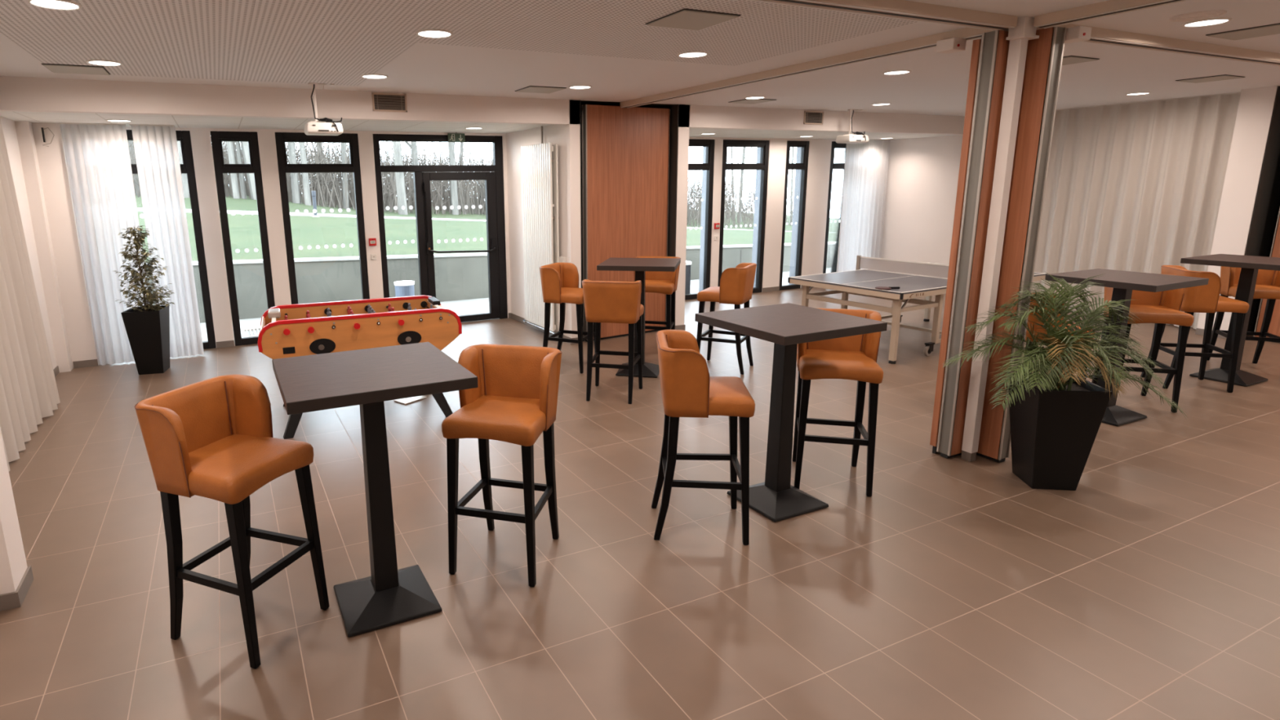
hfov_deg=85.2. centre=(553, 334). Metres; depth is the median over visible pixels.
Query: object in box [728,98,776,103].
ceiling vent
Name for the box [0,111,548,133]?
ceiling
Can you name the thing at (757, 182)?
trim reveal
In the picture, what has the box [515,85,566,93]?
ceiling vent
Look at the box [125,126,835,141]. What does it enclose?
lintel
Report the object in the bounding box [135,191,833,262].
lawn
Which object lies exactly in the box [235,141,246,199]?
bare tree
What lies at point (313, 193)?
bollard
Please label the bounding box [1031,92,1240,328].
curtain
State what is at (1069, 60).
ceiling vent
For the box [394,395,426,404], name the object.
floor plate
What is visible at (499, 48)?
ceiling
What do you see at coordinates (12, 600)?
baseboard
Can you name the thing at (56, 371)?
baseboard
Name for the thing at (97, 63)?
diffuser
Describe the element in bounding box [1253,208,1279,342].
panel
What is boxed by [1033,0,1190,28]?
track
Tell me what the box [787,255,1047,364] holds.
table
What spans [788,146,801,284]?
trim reveal
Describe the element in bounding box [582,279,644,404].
bar stool
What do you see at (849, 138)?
ceiling projector
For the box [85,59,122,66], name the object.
recessed light
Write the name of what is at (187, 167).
window
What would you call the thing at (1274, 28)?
ceiling vent
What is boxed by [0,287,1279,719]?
floor
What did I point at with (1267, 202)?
wall
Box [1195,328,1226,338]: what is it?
baseboard
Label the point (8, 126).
wall
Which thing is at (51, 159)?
wall pier
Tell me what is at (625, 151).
panel
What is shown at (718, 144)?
wall
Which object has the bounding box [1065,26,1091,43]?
box
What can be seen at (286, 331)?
table
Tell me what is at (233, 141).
bare tree
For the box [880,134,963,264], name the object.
wall
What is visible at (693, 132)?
ceiling
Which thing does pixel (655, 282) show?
bar stool
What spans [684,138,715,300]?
window
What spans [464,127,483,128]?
recessed light
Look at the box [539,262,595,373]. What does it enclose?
bar stool
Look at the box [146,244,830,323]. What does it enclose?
wall
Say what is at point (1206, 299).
bar stool
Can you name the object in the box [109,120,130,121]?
diffuser
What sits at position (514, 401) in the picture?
bar stool
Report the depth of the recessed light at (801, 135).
10.73 m
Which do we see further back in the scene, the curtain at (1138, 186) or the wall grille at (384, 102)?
the curtain at (1138, 186)
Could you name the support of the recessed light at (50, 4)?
in the ceiling at (499, 48)
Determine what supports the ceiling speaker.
in the ceiling at (499, 48)
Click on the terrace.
(473, 306)
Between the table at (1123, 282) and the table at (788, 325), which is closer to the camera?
the table at (788, 325)
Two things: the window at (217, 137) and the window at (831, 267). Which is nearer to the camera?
the window at (217, 137)
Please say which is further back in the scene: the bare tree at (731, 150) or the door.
the bare tree at (731, 150)
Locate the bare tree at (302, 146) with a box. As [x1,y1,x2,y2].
[298,142,311,205]
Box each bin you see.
[394,280,414,297]
[684,260,691,293]
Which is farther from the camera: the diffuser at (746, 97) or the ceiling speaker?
the diffuser at (746, 97)
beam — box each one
[0,75,580,124]
[678,104,964,134]
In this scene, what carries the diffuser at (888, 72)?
attached to the recessed light at (893, 72)
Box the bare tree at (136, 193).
[127,140,138,195]
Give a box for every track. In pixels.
[620,27,1008,107]
[751,0,1017,31]
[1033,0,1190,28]
[1036,23,1279,66]
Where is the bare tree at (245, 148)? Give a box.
[240,141,256,199]
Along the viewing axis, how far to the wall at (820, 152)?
11.78 m
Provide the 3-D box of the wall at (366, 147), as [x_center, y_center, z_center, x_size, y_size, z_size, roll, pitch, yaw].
[-2.364,-1.290,8.915,0.179,2.500,0.260,-7,14,-25]
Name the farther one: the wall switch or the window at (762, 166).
the window at (762, 166)
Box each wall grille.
[371,92,407,111]
[803,111,823,124]
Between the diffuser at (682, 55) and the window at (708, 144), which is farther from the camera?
the window at (708, 144)
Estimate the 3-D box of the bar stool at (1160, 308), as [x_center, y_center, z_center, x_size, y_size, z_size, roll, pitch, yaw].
[4.816,0.046,5.672,0.504,1.053,0.489,3,13,18]
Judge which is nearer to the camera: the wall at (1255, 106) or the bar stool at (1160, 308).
the bar stool at (1160, 308)
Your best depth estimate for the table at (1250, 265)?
6.22 m
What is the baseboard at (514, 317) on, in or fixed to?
attached to the wall at (567, 137)
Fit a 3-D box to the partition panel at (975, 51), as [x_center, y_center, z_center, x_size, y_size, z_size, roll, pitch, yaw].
[2.722,-0.501,4.533,0.310,2.670,0.044,-7,14,-25]
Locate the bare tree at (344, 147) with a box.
[341,142,348,208]
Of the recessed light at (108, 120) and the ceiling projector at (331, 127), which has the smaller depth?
the ceiling projector at (331, 127)
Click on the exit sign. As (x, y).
(452, 137)
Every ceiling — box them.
[0,0,1279,115]
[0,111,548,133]
[688,128,955,139]
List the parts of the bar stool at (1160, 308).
leg, leg, backrest, leg, seat, leg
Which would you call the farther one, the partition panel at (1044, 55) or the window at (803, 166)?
the window at (803, 166)
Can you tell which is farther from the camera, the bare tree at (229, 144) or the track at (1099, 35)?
the bare tree at (229, 144)
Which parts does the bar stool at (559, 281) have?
leg, backrest, leg, seat, leg, leg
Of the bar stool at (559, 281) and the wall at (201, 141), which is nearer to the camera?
the bar stool at (559, 281)
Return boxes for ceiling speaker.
[1168,9,1226,22]
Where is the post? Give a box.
[960,16,1039,462]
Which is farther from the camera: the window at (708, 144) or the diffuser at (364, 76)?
the window at (708, 144)
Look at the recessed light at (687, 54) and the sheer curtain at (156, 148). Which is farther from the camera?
the sheer curtain at (156, 148)
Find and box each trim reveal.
[698,146,706,292]
[751,146,760,287]
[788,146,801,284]
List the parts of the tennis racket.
blade, handle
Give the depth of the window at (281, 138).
8.45 m
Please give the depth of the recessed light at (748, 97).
7.60 m
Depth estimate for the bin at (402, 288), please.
10.46 m
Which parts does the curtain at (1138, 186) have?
curtain rail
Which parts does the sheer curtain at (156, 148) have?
curtain rail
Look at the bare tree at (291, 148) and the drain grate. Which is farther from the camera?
the bare tree at (291, 148)
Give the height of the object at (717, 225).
0.094 m
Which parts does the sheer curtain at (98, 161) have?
curtain rail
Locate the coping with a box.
[149,241,830,265]
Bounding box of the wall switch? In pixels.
[370,253,377,259]
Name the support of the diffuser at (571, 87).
attached to the recessed light at (576, 86)
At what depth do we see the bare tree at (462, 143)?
34.64 m
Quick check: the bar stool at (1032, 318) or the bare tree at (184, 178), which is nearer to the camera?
the bar stool at (1032, 318)
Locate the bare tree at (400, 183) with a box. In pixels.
[392,141,408,214]
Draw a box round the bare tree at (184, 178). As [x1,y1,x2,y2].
[177,141,190,197]
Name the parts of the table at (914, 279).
leg, rail, leg, cross rail, net post, cross rail, leg, rail, leg, leg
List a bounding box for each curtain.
[0,119,60,471]
[57,122,150,365]
[129,124,204,357]
[836,138,891,271]
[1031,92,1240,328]
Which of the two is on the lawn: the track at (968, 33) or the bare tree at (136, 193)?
the bare tree at (136, 193)
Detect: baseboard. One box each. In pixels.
[0,565,33,611]
[53,365,59,377]
[72,359,99,368]
[216,340,234,348]
[510,312,685,344]
[762,286,779,292]
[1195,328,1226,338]
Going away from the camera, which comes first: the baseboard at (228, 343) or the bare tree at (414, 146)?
the baseboard at (228, 343)
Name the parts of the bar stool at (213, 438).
leg, backrest, leg, leg, seat, leg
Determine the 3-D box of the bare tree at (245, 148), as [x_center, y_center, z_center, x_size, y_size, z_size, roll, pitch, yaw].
[-11.202,-17.407,22.184,17.719,26.512,17.232,-10,15,-37]
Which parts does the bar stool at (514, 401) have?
leg, leg, seat, backrest, leg, leg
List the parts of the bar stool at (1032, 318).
leg, backrest, seat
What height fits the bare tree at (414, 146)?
16.918 m
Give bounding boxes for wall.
[0,116,57,369]
[0,429,27,594]
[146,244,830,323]
[190,130,235,346]
[257,131,291,306]
[357,133,383,298]
[502,135,511,318]
[506,99,581,337]
[579,100,679,326]
[675,104,689,325]
[710,139,723,286]
[761,140,831,292]
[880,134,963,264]
[1196,86,1277,330]
[1244,85,1279,335]
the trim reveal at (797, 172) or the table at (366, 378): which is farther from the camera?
the trim reveal at (797, 172)
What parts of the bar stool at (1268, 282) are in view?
leg, backrest, seat, leg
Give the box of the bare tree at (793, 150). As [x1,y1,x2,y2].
[789,146,796,225]
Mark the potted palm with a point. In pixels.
(1056, 414)
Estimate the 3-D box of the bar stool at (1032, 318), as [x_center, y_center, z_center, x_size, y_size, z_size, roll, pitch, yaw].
[3.625,0.173,5.173,0.489,1.053,0.504,1,12,7]
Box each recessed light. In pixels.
[26,0,82,9]
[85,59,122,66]
[106,119,132,122]
[360,74,388,79]
[415,28,453,38]
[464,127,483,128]
[568,84,591,88]
[677,51,708,57]
[701,133,715,134]
[744,96,765,99]
[799,135,813,137]
[871,102,891,105]
[882,70,911,75]
[1124,92,1151,95]
[1182,17,1231,26]
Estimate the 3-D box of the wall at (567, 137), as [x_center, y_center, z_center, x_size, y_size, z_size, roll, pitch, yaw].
[-0.157,-1.418,8.742,0.130,2.757,1.900,-7,14,-25]
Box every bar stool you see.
[133,374,329,669]
[441,343,561,587]
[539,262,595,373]
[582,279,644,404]
[633,256,680,329]
[651,329,755,545]
[696,262,756,374]
[792,308,883,497]
[1022,293,1094,379]
[1091,273,1194,413]
[1140,265,1249,392]
[1206,266,1279,364]
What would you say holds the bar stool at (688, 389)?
on the floor
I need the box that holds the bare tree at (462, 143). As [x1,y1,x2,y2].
[459,142,463,211]
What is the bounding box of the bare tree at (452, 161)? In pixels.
[448,142,458,214]
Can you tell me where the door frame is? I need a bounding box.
[373,133,507,319]
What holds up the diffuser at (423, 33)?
attached to the recessed light at (433, 33)
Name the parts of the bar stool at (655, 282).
backrest, seat, leg, leg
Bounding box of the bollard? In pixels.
[311,191,319,217]
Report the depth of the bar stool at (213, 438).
2.80 m
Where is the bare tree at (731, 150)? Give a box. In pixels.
[727,146,737,218]
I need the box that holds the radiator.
[520,125,559,333]
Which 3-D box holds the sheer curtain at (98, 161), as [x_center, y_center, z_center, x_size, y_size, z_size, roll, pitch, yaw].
[-4.690,-0.930,7.322,0.580,2.515,0.080,-7,14,-25]
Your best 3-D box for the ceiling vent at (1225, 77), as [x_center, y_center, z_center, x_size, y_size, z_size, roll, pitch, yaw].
[6.347,-2.474,6.678,0.380,0.012,0.380,-7,14,-25]
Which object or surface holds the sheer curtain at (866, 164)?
hanging from the ceiling at (693, 132)
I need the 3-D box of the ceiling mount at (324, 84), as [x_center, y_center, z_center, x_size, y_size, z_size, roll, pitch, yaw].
[-2.026,-2.203,6.145,0.140,0.062,0.043,-7,14,-25]
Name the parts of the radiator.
panel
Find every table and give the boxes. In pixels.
[257,295,462,439]
[271,342,478,637]
[596,257,680,377]
[694,302,887,522]
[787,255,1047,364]
[1045,268,1208,426]
[1180,253,1279,386]
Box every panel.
[581,104,670,341]
[929,39,981,453]
[936,30,1009,457]
[976,26,1066,462]
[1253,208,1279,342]
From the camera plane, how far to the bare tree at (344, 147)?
27.85 m
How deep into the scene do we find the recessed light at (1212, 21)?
4.19 m
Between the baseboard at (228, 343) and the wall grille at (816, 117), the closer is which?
the baseboard at (228, 343)
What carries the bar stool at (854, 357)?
on the floor
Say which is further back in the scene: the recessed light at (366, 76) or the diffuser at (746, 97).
the diffuser at (746, 97)
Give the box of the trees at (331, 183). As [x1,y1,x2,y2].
[128,138,795,227]
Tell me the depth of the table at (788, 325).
3.91 m
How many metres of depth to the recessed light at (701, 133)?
9.82 m
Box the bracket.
[40,127,54,146]
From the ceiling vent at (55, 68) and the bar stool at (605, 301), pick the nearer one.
the ceiling vent at (55, 68)
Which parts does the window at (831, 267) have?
pane, pane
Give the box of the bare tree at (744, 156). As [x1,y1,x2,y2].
[738,146,752,222]
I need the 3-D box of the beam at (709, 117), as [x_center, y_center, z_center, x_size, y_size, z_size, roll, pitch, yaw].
[4.079,-2.925,9.485,5.790,0.257,0.120,-7,14,-25]
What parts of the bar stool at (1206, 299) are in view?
leg, leg, backrest, leg, seat, leg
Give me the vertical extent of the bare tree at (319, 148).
20.190 m
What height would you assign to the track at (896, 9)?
0.060 m
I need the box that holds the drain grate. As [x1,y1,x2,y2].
[244,328,260,337]
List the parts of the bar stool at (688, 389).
leg, leg, backrest, seat, leg, leg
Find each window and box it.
[126,129,216,349]
[210,131,275,346]
[275,132,369,304]
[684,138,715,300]
[717,139,768,293]
[779,140,809,290]
[822,141,846,273]
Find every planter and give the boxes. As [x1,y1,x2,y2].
[120,305,169,374]
[1008,373,1112,490]
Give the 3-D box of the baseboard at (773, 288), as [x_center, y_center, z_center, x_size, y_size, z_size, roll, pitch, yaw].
[3.729,-0.781,11.842,0.364,0.075,0.012,-7,14,-25]
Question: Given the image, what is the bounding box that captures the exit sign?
[447,132,465,142]
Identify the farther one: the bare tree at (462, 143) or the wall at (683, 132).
the bare tree at (462, 143)
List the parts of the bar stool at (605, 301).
leg, leg, backrest, leg, leg, seat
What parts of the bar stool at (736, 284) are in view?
leg, seat, leg, backrest, leg, leg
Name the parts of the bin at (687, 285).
lid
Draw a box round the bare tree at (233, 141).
[232,141,240,195]
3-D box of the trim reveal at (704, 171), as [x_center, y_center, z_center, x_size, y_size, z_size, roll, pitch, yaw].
[2.455,-1.863,11.203,0.020,2.500,0.180,-7,14,-25]
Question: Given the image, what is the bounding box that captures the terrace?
[200,271,789,342]
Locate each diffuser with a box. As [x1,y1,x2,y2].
[88,61,119,65]
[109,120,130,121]
[363,75,386,78]
[418,31,450,37]
[570,86,590,88]
[680,53,706,57]
[746,97,764,98]
[884,71,908,74]
[1185,19,1227,26]
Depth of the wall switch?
8.84 m
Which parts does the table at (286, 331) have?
handle, name plate, leg, handle, panel, handle, panel, handle, leg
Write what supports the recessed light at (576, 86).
in the ceiling at (499, 48)
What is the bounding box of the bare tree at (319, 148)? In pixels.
[316,142,328,201]
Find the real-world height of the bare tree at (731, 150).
16.449 m
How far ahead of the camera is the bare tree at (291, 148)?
26.95 m
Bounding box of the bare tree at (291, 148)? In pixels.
[287,142,301,204]
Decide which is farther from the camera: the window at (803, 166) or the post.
the window at (803, 166)
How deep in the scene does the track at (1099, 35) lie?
4.76 m
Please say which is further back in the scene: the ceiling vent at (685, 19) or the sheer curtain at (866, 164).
the sheer curtain at (866, 164)
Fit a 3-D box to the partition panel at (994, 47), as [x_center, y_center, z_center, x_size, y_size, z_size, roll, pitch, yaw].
[2.762,-0.504,4.461,0.326,2.696,0.095,-7,14,-25]
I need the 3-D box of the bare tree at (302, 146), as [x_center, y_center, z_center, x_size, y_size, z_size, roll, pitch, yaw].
[-7.414,-13.657,22.052,16.039,19.325,13.266,11,17,43]
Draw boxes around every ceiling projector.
[303,82,342,135]
[835,108,868,143]
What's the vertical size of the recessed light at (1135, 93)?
0.009 m
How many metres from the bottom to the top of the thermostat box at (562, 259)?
0.130 m
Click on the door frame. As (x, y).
(496, 140)
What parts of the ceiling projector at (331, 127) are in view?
casing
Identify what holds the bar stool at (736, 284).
on the floor
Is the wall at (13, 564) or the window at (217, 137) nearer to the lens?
the wall at (13, 564)
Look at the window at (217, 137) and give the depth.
8.11 m
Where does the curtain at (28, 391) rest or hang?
hanging from the ceiling at (499, 48)
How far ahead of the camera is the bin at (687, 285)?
11.75 m
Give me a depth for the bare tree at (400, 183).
26.36 m
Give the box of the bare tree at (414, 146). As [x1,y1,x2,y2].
[404,141,417,213]
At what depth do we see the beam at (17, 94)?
6.26 m
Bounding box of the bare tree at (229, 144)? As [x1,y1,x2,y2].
[226,141,239,199]
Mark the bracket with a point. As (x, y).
(42, 129)
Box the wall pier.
[31,122,97,368]
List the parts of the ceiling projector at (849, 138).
casing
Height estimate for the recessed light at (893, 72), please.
0.009 m
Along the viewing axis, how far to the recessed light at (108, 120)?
6.73 m
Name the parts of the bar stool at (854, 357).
leg, leg, backrest, seat, leg, leg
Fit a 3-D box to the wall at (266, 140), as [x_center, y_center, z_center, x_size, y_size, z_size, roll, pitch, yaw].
[-3.392,-1.170,8.438,0.188,2.500,0.260,-7,14,-25]
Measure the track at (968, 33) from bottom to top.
0.060 m
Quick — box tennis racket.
[875,286,899,289]
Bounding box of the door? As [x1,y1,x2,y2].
[422,171,500,322]
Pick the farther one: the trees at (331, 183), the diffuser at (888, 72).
the trees at (331, 183)
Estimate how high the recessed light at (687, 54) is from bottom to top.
0.009 m
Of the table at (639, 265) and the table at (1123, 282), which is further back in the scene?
the table at (639, 265)
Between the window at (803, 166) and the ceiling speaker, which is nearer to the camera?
the ceiling speaker
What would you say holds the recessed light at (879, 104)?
in the ceiling at (499, 48)
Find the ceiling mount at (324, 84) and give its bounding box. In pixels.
[317,83,333,90]
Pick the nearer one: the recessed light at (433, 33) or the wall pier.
the recessed light at (433, 33)
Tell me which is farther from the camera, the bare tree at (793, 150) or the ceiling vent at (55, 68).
the bare tree at (793, 150)
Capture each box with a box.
[559,256,566,262]
[935,37,966,53]
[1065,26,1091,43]
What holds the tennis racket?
on the table at (914, 279)
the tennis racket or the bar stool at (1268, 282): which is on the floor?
the bar stool at (1268, 282)
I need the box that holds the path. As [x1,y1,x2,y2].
[137,208,831,232]
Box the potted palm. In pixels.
[942,272,1187,490]
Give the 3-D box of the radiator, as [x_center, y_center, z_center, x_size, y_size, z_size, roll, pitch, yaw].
[-0.163,-1.280,8.462,0.132,2.453,0.920,-7,14,-25]
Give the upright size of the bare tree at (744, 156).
19.594 m
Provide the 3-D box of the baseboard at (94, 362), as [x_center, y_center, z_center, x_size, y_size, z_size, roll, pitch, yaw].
[-5.042,0.311,7.450,0.230,0.075,0.012,-7,14,-25]
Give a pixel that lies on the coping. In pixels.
(479, 254)
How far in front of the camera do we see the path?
21.01 m
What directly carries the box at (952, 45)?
attached to the track at (968, 33)
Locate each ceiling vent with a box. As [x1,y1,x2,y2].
[41,63,110,75]
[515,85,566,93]
[644,8,740,30]
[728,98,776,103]
[1062,55,1099,65]
[1175,74,1244,83]
[1205,22,1279,39]
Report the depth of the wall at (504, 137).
9.55 m
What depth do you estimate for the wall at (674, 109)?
8.44 m

